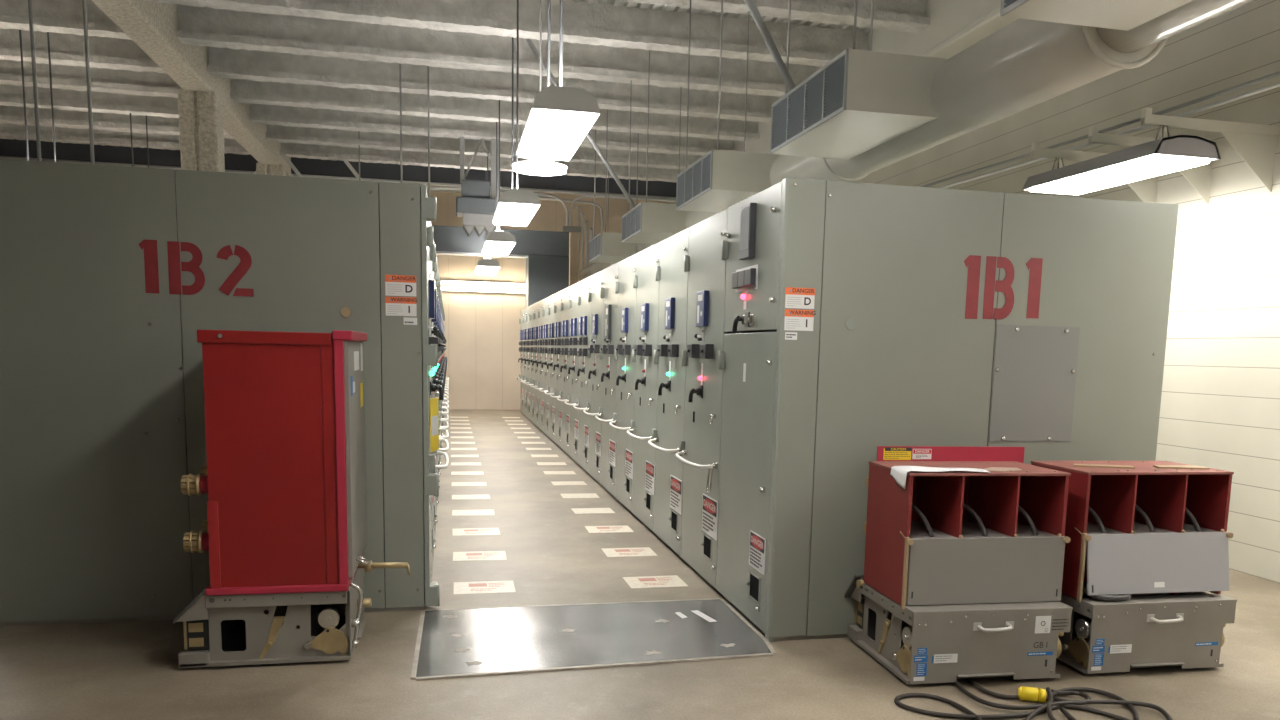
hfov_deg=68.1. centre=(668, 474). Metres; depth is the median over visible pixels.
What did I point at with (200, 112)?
steel column
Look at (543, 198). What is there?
conduit
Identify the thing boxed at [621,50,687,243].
box
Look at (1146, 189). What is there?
strut arm
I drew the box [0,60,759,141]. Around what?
beam
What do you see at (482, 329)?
wall
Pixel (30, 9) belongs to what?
rod
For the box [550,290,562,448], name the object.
switchgear cubicle
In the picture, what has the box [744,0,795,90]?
brace
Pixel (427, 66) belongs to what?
rod
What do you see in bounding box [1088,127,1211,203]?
strut arm
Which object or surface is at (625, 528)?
floor sticker
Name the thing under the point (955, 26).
beam
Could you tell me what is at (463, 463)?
floor sticker
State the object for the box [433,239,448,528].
switchgear cubicle
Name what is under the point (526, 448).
floor sticker
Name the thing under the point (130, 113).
rod
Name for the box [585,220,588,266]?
conduit
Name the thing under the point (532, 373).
switchgear cubicle
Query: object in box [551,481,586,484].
floor sticker
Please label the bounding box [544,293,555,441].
switchgear cubicle
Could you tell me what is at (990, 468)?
plastic sheet
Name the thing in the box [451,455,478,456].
floor sticker
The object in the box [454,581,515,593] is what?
floor sticker
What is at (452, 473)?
floor sticker
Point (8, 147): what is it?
beam
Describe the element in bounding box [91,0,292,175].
beam
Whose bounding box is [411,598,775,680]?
floor plate
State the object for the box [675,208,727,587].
switchgear cubicle
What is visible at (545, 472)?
floor sticker
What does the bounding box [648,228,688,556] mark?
switchgear cubicle
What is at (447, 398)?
switchgear cubicle
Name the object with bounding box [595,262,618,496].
switchgear cubicle
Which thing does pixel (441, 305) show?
switchgear cubicle
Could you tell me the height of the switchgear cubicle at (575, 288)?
2.290 m
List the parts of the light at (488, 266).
stem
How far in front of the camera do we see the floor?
4.34 m
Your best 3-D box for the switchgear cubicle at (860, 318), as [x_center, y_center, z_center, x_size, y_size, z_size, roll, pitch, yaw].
[1.461,-0.358,5.372,2.281,2.302,0.994,0,8,-13]
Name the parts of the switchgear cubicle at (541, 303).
door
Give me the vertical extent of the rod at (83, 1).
3.165 m
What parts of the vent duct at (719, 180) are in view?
louvre panel, hanger rod, louvre panel, grille frame, louvre panel, louvre panel, hanger rod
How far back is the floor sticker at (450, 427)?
17.00 m
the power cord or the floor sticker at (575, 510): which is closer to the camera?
the power cord
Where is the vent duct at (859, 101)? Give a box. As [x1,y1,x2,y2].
[770,0,946,158]
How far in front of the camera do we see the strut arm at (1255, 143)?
6.33 m
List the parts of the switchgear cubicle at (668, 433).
bail handle, control switch handle, port frame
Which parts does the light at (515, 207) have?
stem, stem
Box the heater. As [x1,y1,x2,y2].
[456,137,498,236]
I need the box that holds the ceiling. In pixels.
[209,0,873,65]
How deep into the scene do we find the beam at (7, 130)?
18.32 m
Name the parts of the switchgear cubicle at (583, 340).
bail handle, control switch handle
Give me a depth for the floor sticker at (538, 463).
12.07 m
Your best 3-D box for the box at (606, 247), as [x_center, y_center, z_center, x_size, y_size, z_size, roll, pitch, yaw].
[-0.845,-4.743,15.189,0.651,2.545,1.340,0,8,-13]
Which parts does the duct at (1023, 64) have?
hanger rod, hanger rod, hanger rod, hanger rod, hanger rod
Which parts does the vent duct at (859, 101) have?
louvre panel, hanger rod, louvre panel, grille frame, louvre panel, louvre panel, hanger rod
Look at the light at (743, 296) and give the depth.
5.14 m
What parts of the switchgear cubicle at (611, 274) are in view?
bail handle, control switch handle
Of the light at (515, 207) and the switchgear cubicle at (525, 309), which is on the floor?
the switchgear cubicle at (525, 309)
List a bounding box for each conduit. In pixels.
[426,186,568,225]
[539,197,603,231]
[569,195,675,225]
[576,206,579,250]
[581,213,583,269]
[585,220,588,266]
[589,227,592,264]
[920,71,1279,186]
[937,82,1279,187]
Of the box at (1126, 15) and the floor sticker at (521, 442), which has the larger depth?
the floor sticker at (521, 442)
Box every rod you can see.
[19,30,56,161]
[28,0,41,160]
[82,0,94,163]
[130,113,148,167]
[358,131,359,179]
[399,63,402,182]
[427,66,429,196]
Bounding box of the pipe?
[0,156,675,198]
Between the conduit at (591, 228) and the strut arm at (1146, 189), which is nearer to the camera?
the strut arm at (1146, 189)
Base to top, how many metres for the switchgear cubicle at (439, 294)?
2.290 m
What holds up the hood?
attached to the heater
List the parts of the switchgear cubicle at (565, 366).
door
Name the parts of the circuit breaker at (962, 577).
brass plate, rail, lever, plate, cam plate, plate, case lid, panel, pull handle, cam plate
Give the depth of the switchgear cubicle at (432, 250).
6.46 m
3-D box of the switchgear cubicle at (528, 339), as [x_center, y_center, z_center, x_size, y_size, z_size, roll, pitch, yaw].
[-1.806,-2.254,19.397,2.308,2.290,0.905,0,8,-13]
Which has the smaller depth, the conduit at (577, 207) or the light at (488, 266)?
the light at (488, 266)
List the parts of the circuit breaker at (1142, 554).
plate, rail, cam plate, wood strip, case lid, panel, plate, pull handle, wood strip, cam plate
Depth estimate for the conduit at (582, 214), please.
21.88 m
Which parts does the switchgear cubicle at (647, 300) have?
bail handle, control switch handle, port frame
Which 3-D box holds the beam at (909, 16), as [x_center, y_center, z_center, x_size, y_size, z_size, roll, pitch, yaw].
[-3.876,-5.010,8.756,14.450,0.417,0.274,0,8,-13]
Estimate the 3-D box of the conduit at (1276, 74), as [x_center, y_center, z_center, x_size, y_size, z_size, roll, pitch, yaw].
[3.879,-2.253,4.783,0.288,0.073,19.910,-1,8,-15]
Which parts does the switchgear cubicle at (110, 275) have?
panel, panel, panel, door, port frame, control switch handle, bail handle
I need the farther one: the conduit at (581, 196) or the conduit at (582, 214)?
the conduit at (582, 214)
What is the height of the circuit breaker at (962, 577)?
1.020 m
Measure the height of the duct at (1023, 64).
2.636 m
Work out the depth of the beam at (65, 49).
13.16 m
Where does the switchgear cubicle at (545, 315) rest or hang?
on the floor
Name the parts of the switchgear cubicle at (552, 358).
door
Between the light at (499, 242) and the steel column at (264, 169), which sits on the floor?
the steel column at (264, 169)
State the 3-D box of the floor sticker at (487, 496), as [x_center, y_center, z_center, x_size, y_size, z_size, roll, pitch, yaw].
[-1.924,0.220,9.235,0.364,0.002,0.290,0,8,-13]
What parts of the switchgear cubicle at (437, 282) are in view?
control switch handle, bail handle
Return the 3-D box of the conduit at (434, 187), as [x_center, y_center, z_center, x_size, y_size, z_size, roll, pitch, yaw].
[-3.688,-5.621,20.177,3.216,0.876,0.228,-1,8,-18]
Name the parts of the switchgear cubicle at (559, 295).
door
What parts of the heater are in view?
hanger frame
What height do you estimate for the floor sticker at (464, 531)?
0.002 m
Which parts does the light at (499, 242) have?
stem, stem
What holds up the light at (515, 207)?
hanging from the ceiling
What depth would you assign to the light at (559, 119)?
6.50 m
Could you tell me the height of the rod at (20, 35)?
2.440 m
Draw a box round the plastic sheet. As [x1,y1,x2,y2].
[984,467,1021,470]
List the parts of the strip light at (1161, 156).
hanger rod, hanger rod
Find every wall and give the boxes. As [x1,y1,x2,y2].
[420,185,666,409]
[432,225,568,307]
[853,0,1279,582]
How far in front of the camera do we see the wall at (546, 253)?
19.94 m
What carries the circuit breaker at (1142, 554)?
on the floor
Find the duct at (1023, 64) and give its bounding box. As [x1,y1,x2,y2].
[579,0,1255,280]
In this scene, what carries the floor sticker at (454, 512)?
on the floor
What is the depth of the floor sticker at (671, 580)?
6.01 m
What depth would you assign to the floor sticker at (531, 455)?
12.89 m
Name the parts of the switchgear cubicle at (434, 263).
door, control switch handle, bail handle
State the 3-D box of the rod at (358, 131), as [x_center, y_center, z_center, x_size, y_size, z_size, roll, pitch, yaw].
[-5.596,-4.805,17.207,0.026,3.165,0.026,0,8,-13]
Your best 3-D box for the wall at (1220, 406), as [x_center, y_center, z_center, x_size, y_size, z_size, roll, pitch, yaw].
[3.555,-2.405,9.092,0.150,5.500,28.600,0,8,-13]
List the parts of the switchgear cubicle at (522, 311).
door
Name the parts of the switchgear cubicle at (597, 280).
bail handle, control switch handle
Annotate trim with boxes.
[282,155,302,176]
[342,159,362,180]
[427,189,545,196]
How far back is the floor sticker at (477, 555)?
6.64 m
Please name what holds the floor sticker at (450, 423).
on the floor
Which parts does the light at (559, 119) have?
stem, stem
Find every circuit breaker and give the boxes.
[173,330,410,667]
[845,446,1072,684]
[1031,461,1236,673]
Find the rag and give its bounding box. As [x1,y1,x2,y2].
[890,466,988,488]
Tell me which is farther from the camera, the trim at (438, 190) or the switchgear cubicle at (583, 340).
the trim at (438, 190)
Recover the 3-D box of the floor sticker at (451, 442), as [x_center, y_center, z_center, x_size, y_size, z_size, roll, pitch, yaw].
[-3.125,-0.483,14.415,0.364,0.002,0.290,0,8,-12]
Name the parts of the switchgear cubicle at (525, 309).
door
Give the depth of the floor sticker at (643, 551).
6.88 m
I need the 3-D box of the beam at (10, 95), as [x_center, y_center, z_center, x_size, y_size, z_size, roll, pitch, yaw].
[-5.481,-5.949,15.680,14.450,0.417,0.274,0,8,-13]
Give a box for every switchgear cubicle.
[0,159,448,625]
[430,221,448,556]
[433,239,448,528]
[434,267,448,513]
[436,275,448,475]
[437,287,448,464]
[438,286,448,472]
[439,292,448,459]
[440,299,448,445]
[440,301,448,435]
[441,309,448,431]
[517,309,523,412]
[519,308,526,416]
[523,306,530,418]
[526,304,534,422]
[530,302,538,427]
[534,299,543,430]
[539,296,549,436]
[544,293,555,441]
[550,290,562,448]
[557,286,570,454]
[564,281,579,462]
[573,276,590,472]
[583,270,603,483]
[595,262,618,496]
[609,253,636,511]
[627,242,659,531]
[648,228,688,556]
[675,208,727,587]
[716,178,1178,641]
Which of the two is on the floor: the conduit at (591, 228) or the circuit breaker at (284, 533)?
the circuit breaker at (284, 533)
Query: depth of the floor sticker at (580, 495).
9.47 m
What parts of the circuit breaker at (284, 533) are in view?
brass plate, rail, lever, plate, cam plate, plate, panel, release knob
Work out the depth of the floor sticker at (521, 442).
14.62 m
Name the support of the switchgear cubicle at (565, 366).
on the floor
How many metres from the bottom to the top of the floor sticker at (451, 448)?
0.002 m
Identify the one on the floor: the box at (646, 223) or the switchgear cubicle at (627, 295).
the switchgear cubicle at (627, 295)
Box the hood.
[463,213,495,236]
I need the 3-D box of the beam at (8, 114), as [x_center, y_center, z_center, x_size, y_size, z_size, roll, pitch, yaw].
[-5.795,-6.133,17.032,14.450,0.417,0.274,0,8,-13]
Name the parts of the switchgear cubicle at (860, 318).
control switch handle, door, door, port frame, door knob, door knob, corner post, panel, panel, plate, panel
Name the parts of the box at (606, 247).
louvre panel, louvre panel, hanger rod, grille frame, louvre panel, louvre panel, hanger rod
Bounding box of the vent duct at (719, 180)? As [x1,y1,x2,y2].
[676,0,779,211]
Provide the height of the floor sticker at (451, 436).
0.002 m
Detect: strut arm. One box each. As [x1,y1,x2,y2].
[1030,142,1157,202]
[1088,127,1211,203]
[1140,108,1279,192]
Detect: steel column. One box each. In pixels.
[178,88,224,171]
[256,163,285,175]
[569,232,578,285]
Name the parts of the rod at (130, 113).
stem, stem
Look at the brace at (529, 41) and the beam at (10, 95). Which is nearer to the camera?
the brace at (529, 41)
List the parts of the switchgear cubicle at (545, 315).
door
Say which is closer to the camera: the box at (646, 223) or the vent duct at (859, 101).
the vent duct at (859, 101)
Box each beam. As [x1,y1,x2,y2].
[0,0,821,96]
[0,28,780,122]
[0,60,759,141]
[0,84,735,155]
[0,105,701,168]
[0,123,684,181]
[0,138,676,196]
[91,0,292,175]
[145,0,868,66]
[616,0,929,32]
[667,0,1018,203]
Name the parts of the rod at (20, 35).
stem, stem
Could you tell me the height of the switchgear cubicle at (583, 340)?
2.290 m
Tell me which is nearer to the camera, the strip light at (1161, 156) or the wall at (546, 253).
the strip light at (1161, 156)
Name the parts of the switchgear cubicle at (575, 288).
door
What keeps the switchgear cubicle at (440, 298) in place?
on the floor
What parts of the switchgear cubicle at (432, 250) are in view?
door, control switch handle, bail handle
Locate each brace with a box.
[525,39,635,207]
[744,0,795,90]
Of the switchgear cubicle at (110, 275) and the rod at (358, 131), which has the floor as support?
the switchgear cubicle at (110, 275)
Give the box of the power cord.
[894,678,1172,719]
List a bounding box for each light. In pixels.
[440,280,525,287]
[441,287,525,293]
[474,156,499,274]
[482,100,515,254]
[492,0,540,225]
[512,0,567,175]
[516,0,599,160]
[740,294,745,299]
[1022,125,1220,194]
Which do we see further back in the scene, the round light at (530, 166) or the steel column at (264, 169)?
the steel column at (264, 169)
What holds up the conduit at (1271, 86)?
on the strut arm at (1146, 189)
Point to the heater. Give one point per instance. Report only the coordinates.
(476, 207)
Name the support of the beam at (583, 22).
attached to the ceiling
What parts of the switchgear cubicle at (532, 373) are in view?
door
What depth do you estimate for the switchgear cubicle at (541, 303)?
16.52 m
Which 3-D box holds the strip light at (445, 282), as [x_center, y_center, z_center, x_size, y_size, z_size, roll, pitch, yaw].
[-4.224,-4.378,21.747,1.970,0.090,0.156,0,8,-13]
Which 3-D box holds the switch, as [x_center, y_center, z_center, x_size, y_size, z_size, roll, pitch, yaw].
[0.421,-0.822,5.034,0.050,0.060,0.060,0,8,-13]
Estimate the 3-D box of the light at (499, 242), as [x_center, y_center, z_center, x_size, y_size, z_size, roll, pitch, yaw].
[-2.649,-4.750,14.739,0.450,2.440,1.740,0,8,-13]
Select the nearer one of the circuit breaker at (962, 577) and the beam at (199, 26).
the circuit breaker at (962, 577)
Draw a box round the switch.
[742,314,753,325]
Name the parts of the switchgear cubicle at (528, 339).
door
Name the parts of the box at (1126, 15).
louvre panel, grille frame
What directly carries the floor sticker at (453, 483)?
on the floor
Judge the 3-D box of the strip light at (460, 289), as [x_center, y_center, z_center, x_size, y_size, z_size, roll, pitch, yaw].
[-4.228,-4.234,21.766,1.970,0.090,0.156,0,8,-13]
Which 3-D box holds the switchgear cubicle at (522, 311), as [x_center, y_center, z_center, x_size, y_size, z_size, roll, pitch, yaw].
[-2.211,-2.491,21.145,2.308,2.290,0.905,0,8,-13]
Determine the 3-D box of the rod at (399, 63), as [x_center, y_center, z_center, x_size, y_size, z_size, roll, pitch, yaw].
[-3.682,-4.221,13.070,0.026,3.165,0.026,0,8,-13]
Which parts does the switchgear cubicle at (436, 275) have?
door, control switch handle, bail handle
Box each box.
[562,226,580,232]
[588,109,636,263]
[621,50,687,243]
[1000,0,1192,30]
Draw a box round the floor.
[0,409,1279,719]
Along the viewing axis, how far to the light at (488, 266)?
18.59 m
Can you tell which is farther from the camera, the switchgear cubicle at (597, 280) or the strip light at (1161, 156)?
the switchgear cubicle at (597, 280)
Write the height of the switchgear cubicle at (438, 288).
2.290 m
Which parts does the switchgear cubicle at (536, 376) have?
door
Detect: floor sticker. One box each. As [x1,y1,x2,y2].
[450,423,469,424]
[450,427,470,428]
[451,436,473,437]
[451,442,474,443]
[451,448,476,449]
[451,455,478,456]
[451,462,480,464]
[451,472,483,474]
[452,482,486,485]
[452,494,489,499]
[452,510,494,515]
[452,528,499,535]
[453,551,506,560]
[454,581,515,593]
[521,442,545,443]
[526,448,551,449]
[531,455,558,456]
[536,462,566,464]
[543,471,575,473]
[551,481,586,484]
[561,493,599,497]
[571,508,614,513]
[585,525,633,532]
[601,547,657,556]
[622,575,687,587]
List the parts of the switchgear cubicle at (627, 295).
bail handle, control switch handle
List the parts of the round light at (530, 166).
stem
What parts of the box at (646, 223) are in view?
louvre panel, louvre panel, hanger rod, grille frame, louvre panel, louvre panel, hanger rod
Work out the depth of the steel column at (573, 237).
20.94 m
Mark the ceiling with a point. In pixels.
(676, 9)
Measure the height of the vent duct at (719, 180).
2.545 m
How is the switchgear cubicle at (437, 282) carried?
on the floor
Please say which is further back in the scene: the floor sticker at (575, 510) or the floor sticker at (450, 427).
the floor sticker at (450, 427)
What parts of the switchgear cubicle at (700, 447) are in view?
bail handle, control switch handle, lockout lever, port frame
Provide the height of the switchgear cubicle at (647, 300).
2.290 m
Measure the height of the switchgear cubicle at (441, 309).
2.290 m
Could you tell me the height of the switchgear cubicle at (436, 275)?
2.290 m
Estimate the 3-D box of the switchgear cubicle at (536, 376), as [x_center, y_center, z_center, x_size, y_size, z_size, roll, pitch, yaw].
[-1.401,-2.017,17.649,2.308,2.290,0.905,0,8,-13]
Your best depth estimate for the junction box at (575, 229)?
20.76 m

